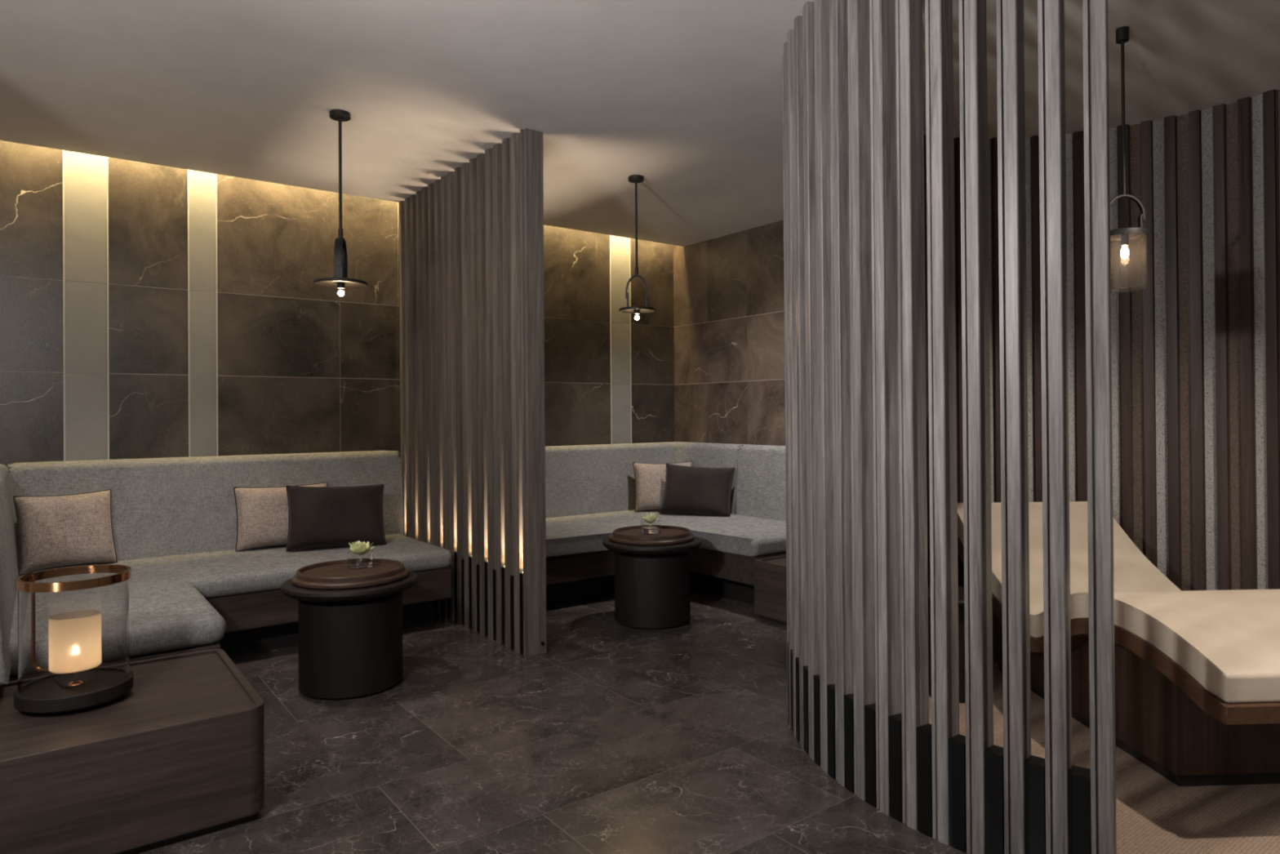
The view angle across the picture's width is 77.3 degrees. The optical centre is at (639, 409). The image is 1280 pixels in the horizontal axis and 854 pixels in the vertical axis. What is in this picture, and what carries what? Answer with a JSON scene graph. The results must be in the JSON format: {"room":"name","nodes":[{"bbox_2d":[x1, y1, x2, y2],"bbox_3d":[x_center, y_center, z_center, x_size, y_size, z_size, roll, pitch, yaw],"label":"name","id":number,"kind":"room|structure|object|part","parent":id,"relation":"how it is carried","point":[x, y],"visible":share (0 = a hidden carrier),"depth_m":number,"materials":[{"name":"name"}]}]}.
{"room":"spa relaxation room","nodes":[
{"label":"spa relaxation room","id":0,"kind":"room"},
{"bbox_2d":[0,140,675,467],"bbox_3d":[-1.773,-0.216,5.909,5.350,3.080,0.101,0,0,-37],"label":"wall","id":1,"kind":"structure","parent":0,"point":[304,366],"depth_m":5.29,"materials":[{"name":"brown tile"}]},
{"bbox_2d":[62,150,109,461],"bbox_3d":[-3.269,-0.211,4.728,0.220,3.080,0.016,0,0,-37],"label":"wall panel","id":2,"kind":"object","parent":1,"relation":"attached to","point":[85,176],"depth_m":4.72,"materials":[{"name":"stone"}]},
{"bbox_2d":[187,169,217,457],"bbox_3d":[-2.780,-0.213,5.094,0.164,3.080,0.016,0,0,-37],"label":"wall panel","id":3,"kind":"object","parent":1,"relation":"attached to","point":[202,186],"depth_m":5.09,"materials":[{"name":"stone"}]},
{"bbox_2d":[609,235,631,444],"bbox_3d":[-0.170,-0.222,7.050,0.221,3.080,0.016,0,0,-37],"label":"wall panel","id":4,"kind":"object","parent":1,"relation":"attached to","point":[620,246],"depth_m":7.04,"materials":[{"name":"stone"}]},
{"bbox_2d":[134,588,972,853],"bbox_3d":[0.659,1.344,1.629,11.000,0.120,9.840,0,0,-37],"label":"floor","id":5,"kind":"structure","parent":0,"point":[615,738],"depth_m":3.01,"materials":[{"name":"grey tile"}]},
{"bbox_2d":[0,648,264,853],"bbox_3d":[-1.955,1.126,2.469,1.325,0.363,0.815,0,0,-37],"label":"side table","id":6,"kind":"object","parent":5,"relation":"on","point":[180,755],"visible":1,"depth_m":2.38,"materials":[{"name":"brown wood"}]},
{"bbox_2d":[13,564,133,714],"bbox_3d":[-1.847,0.739,2.619,0.320,0.410,0.320,0,0,-37],"label":"candle lantern","id":7,"kind":"object","parent":6,"relation":"on","point":[73,622],"visible":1,"depth_m":2.50,"materials":[{"name":"clear glass"}]},
{"bbox_2d":[0,450,452,684],"bbox_3d":[-2.086,0.799,4.064,2.450,1.035,2.420,0,0,-37],"label":"sofa","id":8,"kind":"object","parent":5,"relation":"on","point":[174,519],"visible":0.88,"depth_m":4.53,"materials":[{"name":"grey fabric"}]},
{"bbox_3d":[-2.864,0.594,3.383,0.360,0.620,2.260,0,0,-37],"label":"backrest","id":9,"kind":"part","parent":8,"relation":"part of","materials":[{"name":"grey fabric"}]},
{"bbox_2d":[13,488,117,575],"bbox_3d":[-3.077,0.649,4.298,0.198,0.404,0.447,-1,0,40],"label":"cushion","id":10,"kind":"object","parent":8,"relation":"on","point":[60,531],"visible":0.99,"depth_m":4.24,"materials":[{"name":"beige fabric"}]},
{"bbox_2d":[8,580,226,675],"bbox_3d":[-2.236,0.892,3.385,0.735,0.121,0.945,0,0,-37],"label":"seat cushion","id":11,"kind":"object","parent":8,"relation":"on","point":[171,617],"depth_m":3.19,"materials":[{"name":"grey fabric"}]},
{"bbox_3d":[-2.570,0.600,4.975,2.130,0.620,0.384,0,0,-37],"label":"backrest","id":12,"kind":"part","parent":8,"relation":"part of","materials":[{"name":"grey fabric"}]},
{"bbox_3d":[-2.179,1.047,4.180,2.440,0.181,2.120,0,0,-37],"label":"frame","id":13,"kind":"part","parent":8,"relation":"part of","materials":[{"name":"brown wood"}]},
{"bbox_2d":[15,533,452,599],"bbox_3d":[-2.220,0.901,4.522,2.105,0.113,0.885,0,0,-37],"label":"seat cushion","id":14,"kind":"object","parent":8,"relation":"on","point":[219,573],"depth_m":4.44,"materials":[{"name":"grey fabric"}]},
{"bbox_2d":[233,481,328,551],"bbox_3d":[-2.206,0.657,4.953,0.545,0.382,0.189,0,0,-34],"label":"cushion","id":15,"kind":"object","parent":8,"relation":"on","point":[262,513],"visible":0.61,"depth_m":4.83,"materials":[{"name":"beige fabric"}]},
{"bbox_2d":[285,484,386,551],"bbox_3d":[-1.862,0.657,4.916,0.584,0.397,0.231,0,0,-27],"label":"cushion","id":16,"kind":"object","parent":8,"relation":"on","point":[319,517],"visible":0.97,"depth_m":4.84,"materials":[{"name":"black fabric"}]},
{"bbox_2d":[280,569,417,698],"bbox_3d":[-1.378,1.058,3.823,0.616,0.502,0.616,0,0,-37],"label":"round table","id":17,"kind":"object","parent":5,"relation":"on","point":[350,641],"visible":0.78,"depth_m":3.62,"materials":[{"name":"brown wood"}]},
{"bbox_2d":[291,558,408,589],"bbox_3d":[-1.380,0.780,3.825,0.524,0.052,0.524,0,0,-37],"label":"round tray","id":18,"kind":"object","parent":17,"relation":"on","point":[335,574],"visible":0.95,"depth_m":3.72,"materials":[{"name":"brown wood"}]},
{"bbox_2d":[347,550,373,568],"bbox_3d":[-1.371,0.735,3.926,0.120,0.075,0.120,0,0,-37],"label":"glass vase","id":19,"kind":"object","parent":18,"relation":"on","point":[355,561],"visible":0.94,"depth_m":3.88,"materials":[{"name":"clear glass"}]},
{"bbox_2d":[347,540,374,553],"bbox_3d":[-1.370,0.697,3.929,0.127,0.108,0.122,0,0,-37],"label":"succulent","id":20,"kind":"object","parent":19,"relation":"in","point":[359,547],"visible":0.81,"depth_m":3.90,"materials":[{"name":"green plant"}]},
{"bbox_2d":[399,128,546,656],"bbox_3d":[-1.108,-0.086,5.000,0.120,2.800,1.846,0,0,-37],"label":"slatted screen","id":21,"kind":"object","parent":5,"relation":"on","point":[472,288],"visible":0.91,"depth_m":4.66,"materials":[{"name":"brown wood"}]},
{"bbox_3d":[-1.287,1.117,5.242,0.108,0.400,0.047,0,0,-37],"label":"panel","id":22,"kind":"part","parent":21,"relation":"part of","materials":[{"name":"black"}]},
{"bbox_3d":[-1.224,1.101,5.157,0.108,0.430,0.047,0,0,-37],"label":"panel","id":23,"kind":"part","parent":21,"relation":"part of","materials":[{"name":"black"}]},
{"bbox_3d":[-1.160,1.115,5.072,0.108,0.400,0.047,0,0,-37],"label":"panel","id":24,"kind":"part","parent":21,"relation":"part of","materials":[{"name":"black"}]},
{"bbox_3d":[-1.097,1.099,4.987,0.108,0.430,0.047,0,0,-37],"label":"panel","id":25,"kind":"part","parent":21,"relation":"part of","materials":[{"name":"black"}]},
{"bbox_3d":[-1.033,1.113,4.902,0.108,0.400,0.047,0,0,-37],"label":"panel","id":26,"kind":"part","parent":21,"relation":"part of","materials":[{"name":"black"}]},
{"bbox_3d":[-0.969,1.097,4.818,0.108,0.430,0.047,0,0,-37],"label":"panel","id":27,"kind":"part","parent":21,"relation":"part of","materials":[{"name":"black"}]},
{"bbox_3d":[-0.906,1.111,4.733,0.108,0.400,0.047,0,0,-37],"label":"panel","id":28,"kind":"part","parent":21,"relation":"part of","materials":[{"name":"black"}]},
{"bbox_3d":[-0.842,1.095,4.648,0.108,0.430,0.047,0,0,-37],"label":"panel","id":29,"kind":"part","parent":21,"relation":"part of","materials":[{"name":"black"}]},
{"bbox_3d":[-0.779,1.109,4.563,0.108,0.400,0.047,0,0,-37],"label":"panel","id":30,"kind":"part","parent":21,"relation":"part of","materials":[{"name":"black"}]},
{"bbox_3d":[-0.715,1.094,4.478,0.108,0.430,0.047,0,0,-37],"label":"panel","id":31,"kind":"part","parent":21,"relation":"part of","materials":[{"name":"black"}]},
{"bbox_3d":[-0.651,1.108,4.393,0.108,0.400,0.047,0,0,-37],"label":"panel","id":32,"kind":"part","parent":21,"relation":"part of","materials":[{"name":"black"}]},
{"bbox_3d":[-0.588,1.092,4.309,0.108,0.430,0.047,0,0,-37],"label":"panel","id":33,"kind":"part","parent":21,"relation":"part of","materials":[{"name":"black"}]},
{"bbox_3d":[-0.571,-0.093,4.283,0.120,2.800,0.038,0,0,-37],"label":"post","id":34,"kind":"part","parent":21,"relation":"part of","materials":[{"name":"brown wood"}]},
{"bbox_2d":[602,536,702,629],"bbox_3d":[0.076,1.053,4.957,0.616,0.502,0.616,0,0,-37],"label":"round table","id":35,"kind":"object","parent":5,"relation":"on","point":[652,591],"visible":0.79,"depth_m":4.75,"materials":[{"name":"brown wood"}]},
{"bbox_2d":[609,524,694,545],"bbox_3d":[0.074,0.775,4.958,0.524,0.052,0.524,0,0,-37],"label":"round tray","id":36,"kind":"object","parent":35,"relation":"on","point":[632,535],"visible":0.94,"depth_m":4.81,"materials":[{"name":"brown wood"}]},
{"bbox_2d":[640,519,660,533],"bbox_3d":[0.066,0.728,4.977,0.124,0.078,0.124,0,0,-37],"label":"glass vase","id":37,"kind":"object","parent":36,"relation":"on","point":[646,527],"visible":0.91,"depth_m":4.92,"materials":[{"name":"clear glass"}]},
{"bbox_2d":[641,511,658,521],"bbox_3d":[0.062,0.693,4.981,0.107,0.106,0.102,-1,0,24],"label":"succulent","id":38,"kind":"object","parent":37,"relation":"in","point":[651,517],"visible":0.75,"depth_m":4.95,"materials":[{"name":"green plant"}]},
{"bbox_2d":[545,441,786,604],"bbox_3d":[-0.037,0.798,5.786,2.495,1.025,2.120,0,0,-37],"label":"sofa","id":39,"kind":"object","parent":5,"relation":"on","point":[590,489],"visible":0.38,"depth_m":6.06,"materials":[{"name":"grey fabric"}]},
{"bbox_3d":[-0.344,0.595,6.195,2.495,0.610,1.002,0,0,-37],"label":"backrest","id":40,"kind":"part","parent":39,"relation":"part of","materials":[{"name":"grey fabric"}]},
{"bbox_2d":[632,461,692,511],"bbox_3d":[0.198,0.637,6.633,0.507,0.404,0.189,0,0,-8],"label":"cushion","id":41,"kind":"object","parent":39,"relation":"on","point":[650,477],"visible":0.54,"depth_m":6.56,"materials":[{"name":"beige fabric"}]},
{"bbox_2d":[545,509,786,556],"bbox_3d":[-0.053,0.891,5.612,2.260,0.113,1.840,0,0,-37],"label":"seat cushion","id":42,"kind":"object","parent":39,"relation":"on","point":[579,533],"depth_m":5.51,"materials":[{"name":"grey fabric"}]},
{"bbox_3d":[-0.048,1.040,5.789,2.480,0.181,2.100,0,0,-37],"label":"frame","id":43,"kind":"part","parent":39,"relation":"part of","materials":[{"name":"brown wood"}]},
{"bbox_2d":[659,463,735,516],"bbox_3d":[0.456,0.643,6.350,0.581,0.415,0.235,-1,0,17],"label":"cushion","id":44,"kind":"object","parent":39,"relation":"on","point":[687,489],"visible":1,"depth_m":6.28,"materials":[{"name":"black fabric"}]},
{"bbox_3d":[1.165,0.583,6.019,0.270,0.610,1.046,0,0,-37],"label":"backrest","id":45,"kind":"part","parent":39,"relation":"part of","materials":[{"name":"grey fabric"}]},
{"bbox_2d":[754,555,786,625],"bbox_3d":[1.282,1.115,4.969,0.895,0.363,0.715,0,0,-37],"label":"side table","id":46,"kind":"object","parent":5,"relation":"on","point":[770,573],"visible":0.23,"depth_m":4.88,"materials":[{"name":"brown wood"}]},
{"bbox_2d":[782,0,1116,853],"bbox_3d":[0.839,-0.112,2.774,0.310,2.800,1.569,0,0,-21],"label":"screen","id":47,"kind":"object","parent":5,"relation":"on","point":[858,680],"visible":1,"depth_m":2.40,"materials":[{"name":"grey wood"}]},
{"bbox_3d":[0.649,1.136,3.347,0.059,0.314,0.050,0,0,6],"label":"panel","id":48,"kind":"part","parent":47,"relation":"part of","materials":[{"name":"black wood"}]},
{"bbox_3d":[0.642,1.135,3.241,0.059,0.314,0.050,0,0,2],"label":"panel","id":49,"kind":"part","parent":47,"relation":"part of","materials":[{"name":"black"}]},
{"bbox_3d":[0.643,1.135,3.135,0.059,0.314,0.050,0,0,-3],"label":"panel","id":50,"kind":"part","parent":47,"relation":"part of","materials":[{"name":"black"}]},
{"bbox_3d":[0.652,1.134,3.030,0.059,0.314,0.050,0,0,-8],"label":"panel","id":51,"kind":"part","parent":47,"relation":"part of","materials":[{"name":"black"}]},
{"bbox_3d":[0.671,1.133,2.925,0.059,0.314,0.050,0,0,-12],"label":"panel","id":52,"kind":"part","parent":47,"relation":"part of","materials":[{"name":"black"}]},
{"bbox_3d":[0.697,1.133,2.822,0.059,0.314,0.050,0,0,-17],"label":"panel","id":53,"kind":"part","parent":47,"relation":"part of","materials":[{"name":"black"}]},
{"bbox_3d":[0.732,1.132,2.722,0.059,0.314,0.050,0,0,-21],"label":"panel","id":54,"kind":"part","parent":47,"relation":"part of","materials":[{"name":"black"}]},
{"bbox_3d":[0.775,1.131,2.625,0.059,0.314,0.050,0,0,-26],"label":"panel","id":55,"kind":"part","parent":47,"relation":"part of","materials":[{"name":"black"}]},
{"bbox_3d":[0.825,1.130,2.532,0.059,0.314,0.050,0,0,-31],"label":"panel","id":56,"kind":"part","parent":47,"relation":"part of","materials":[{"name":"black"}]},
{"bbox_3d":[0.883,1.129,2.444,0.061,0.314,0.050,0,0,-37],"label":"panel","id":57,"kind":"part","parent":47,"relation":"part of","materials":[{"name":"black"}]},
{"bbox_3d":[0.949,1.128,2.359,0.062,0.314,0.051,0,0,-37],"label":"panel","id":58,"kind":"part","parent":47,"relation":"part of","materials":[{"name":"black"}]},
{"bbox_3d":[1.019,1.127,2.281,0.059,0.314,0.050,0,0,-45],"label":"panel","id":59,"kind":"part","parent":47,"relation":"part of","materials":[{"name":"black"}]},
{"bbox_3d":[1.097,1.127,2.209,0.050,0.314,0.059,-1,0,41],"label":"panel","id":60,"kind":"part","parent":47,"relation":"part of","materials":[{"name":"black"}]},
{"bbox_3d":[1.180,1.125,2.143,0.050,0.314,0.059,-1,0,36],"label":"panel","id":61,"kind":"part","parent":47,"relation":"part of","materials":[{"name":"black"}]},
{"bbox_2d":[928,659,1279,853],"bbox_3d":[1.949,1.277,3.200,2.524,0.008,2.524,0,0,-37],"label":"carpet","id":62,"kind":"object","parent":5,"relation":"on","point":[1155,815],"visible":0.05,"depth_m":2.56,"materials":[{"name":"carpet"}]},
{"bbox_2d":[927,585,964,702],"bbox_3d":[1.401,1.050,3.588,0.324,0.458,0.324,0,0,-37],"label":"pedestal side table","id":63,"kind":"object","parent":62,"relation":"on","point":[961,588],"visible":0.14,"depth_m":3.48,"materials":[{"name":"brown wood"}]},
{"bbox_2d":[957,501,1279,786],"bbox_3d":[2.077,0.877,3.325,0.824,0.791,1.946,0,0,-3],"label":"lounger","id":64,"kind":"object","parent":62,"relation":"on","point":[1197,672],"visible":0.62,"depth_m":2.73,"materials":[{"name":"beige fabric"}]},
{"bbox_2d":[0,0,1279,246],"bbox_3d":[0.636,-1.676,1.644,11.000,0.320,9.840,0,0,-37],"label":"ceiling","id":65,"kind":"structure","parent":0,"point":[683,96],"depth_m":3.70,"materials":[{"name":"paint"}]},
{"bbox_2d":[313,109,367,296],"bbox_3d":[-1.502,-1.028,4.015,0.254,0.920,0.254,0,0,-37],"label":"pendant lamp","id":66,"kind":"object","parent":65,"relation":"hanging from","point":[340,280],"visible":1,"depth_m":4.01,"materials":[{"name":"brown metal"}]},
{"bbox_3d":[-1.500,-0.636,4.013,0.254,0.022,0.254,0,0,-37],"label":"lamp shade","id":67,"kind":"part","parent":66,"relation":"part of","materials":[{"name":"brown metal"}]},
{"bbox_3d":[-1.503,-1.159,4.016,0.022,0.601,0.022,0,0,-37],"label":"rod","id":68,"kind":"part","parent":66,"relation":"part of","materials":[{"name":"brown metal"}]},
{"bbox_2d":[337,282,344,288],"bbox_3d":[-1.499,-0.621,4.013,0.036,0.027,0.036,0,0,-37],"label":"socket","id":69,"kind":"object","parent":66,"relation":"attached to","point":[340,285],"depth_m":4.00,"materials":[{"name":"brown metal"}]},
{"bbox_3d":[-1.499,-0.583,4.013,0.030,0.030,0.030,0,0,-37],"label":"bulb","id":70,"kind":"part","parent":66,"relation":"part of","materials":[{"name":"white glass"}]},
{"bbox_2d":[618,174,654,319],"bbox_3d":[-0.022,-1.033,5.138,0.232,0.920,0.232,0,0,-37],"label":"pendant lamp","id":71,"kind":"object","parent":65,"relation":"hanging from","point":[635,179],"visible":1,"depth_m":5.13,"materials":[{"name":"brown metal"}]},
{"bbox_3d":[-0.019,-0.641,5.136,0.232,0.022,0.232,0,0,-37],"label":"lamp shade","id":72,"kind":"part","parent":71,"relation":"part of","materials":[{"name":"brown metal"}]},
{"bbox_3d":[-0.023,-1.164,5.138,0.022,0.601,0.022,0,0,-37],"label":"rod","id":73,"kind":"part","parent":71,"relation":"part of","materials":[{"name":"brown metal"}]},
{"bbox_2d":[634,309,639,314],"bbox_3d":[-0.019,-0.626,5.136,0.036,0.027,0.036,0,0,-37],"label":"socket","id":74,"kind":"object","parent":71,"relation":"attached to","point":[636,311],"depth_m":5.12,"materials":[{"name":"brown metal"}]},
{"bbox_2d":[1110,26,1148,293],"bbox_3d":[1.928,-0.996,3.189,0.160,1.042,0.160,0,0,-37],"label":"pendant lamp","id":75,"kind":"object","parent":65,"relation":"hanging from","point":[1128,246],"visible":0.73,"depth_m":3.13,"materials":[{"name":"brown metal"}]},
{"bbox_3d":[1.927,-1.160,3.190,0.012,0.614,0.012,0,0,-37],"label":"rod","id":76,"kind":"part","parent":75,"relation":"part of","materials":[{"name":"brown metal"}]},
{"bbox_3d":[1.929,-0.803,3.188,0.155,0.102,0.016,0,0,0],"label":"handle","id":77,"kind":"part","parent":75,"relation":"part of","materials":[{"name":"grey metal"}]},
{"bbox_3d":[1.931,-0.580,3.187,0.153,0.210,0.153,0,0,-37],"label":"lamp shade","id":78,"kind":"part","parent":75,"relation":"part of","materials":[{"name":"clear glass"}]},
{"bbox_2d":[673,220,785,445],"bbox_3d":[1.329,-0.238,6.146,0.101,3.080,3.440,0,0,-37],"label":"wall","id":79,"kind":"structure","parent":0,"point":[729,292],"depth_m":6.79,"materials":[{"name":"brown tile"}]},
{"bbox_2d":[923,88,1279,591],"bbox_3d":[2.179,-0.117,3.709,2.670,2.800,1.558,-1,0,26],"label":"wall","id":80,"kind":"structure","parent":0,"point":[1196,352],"depth_m":4.13,"materials":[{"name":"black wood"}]}
]}

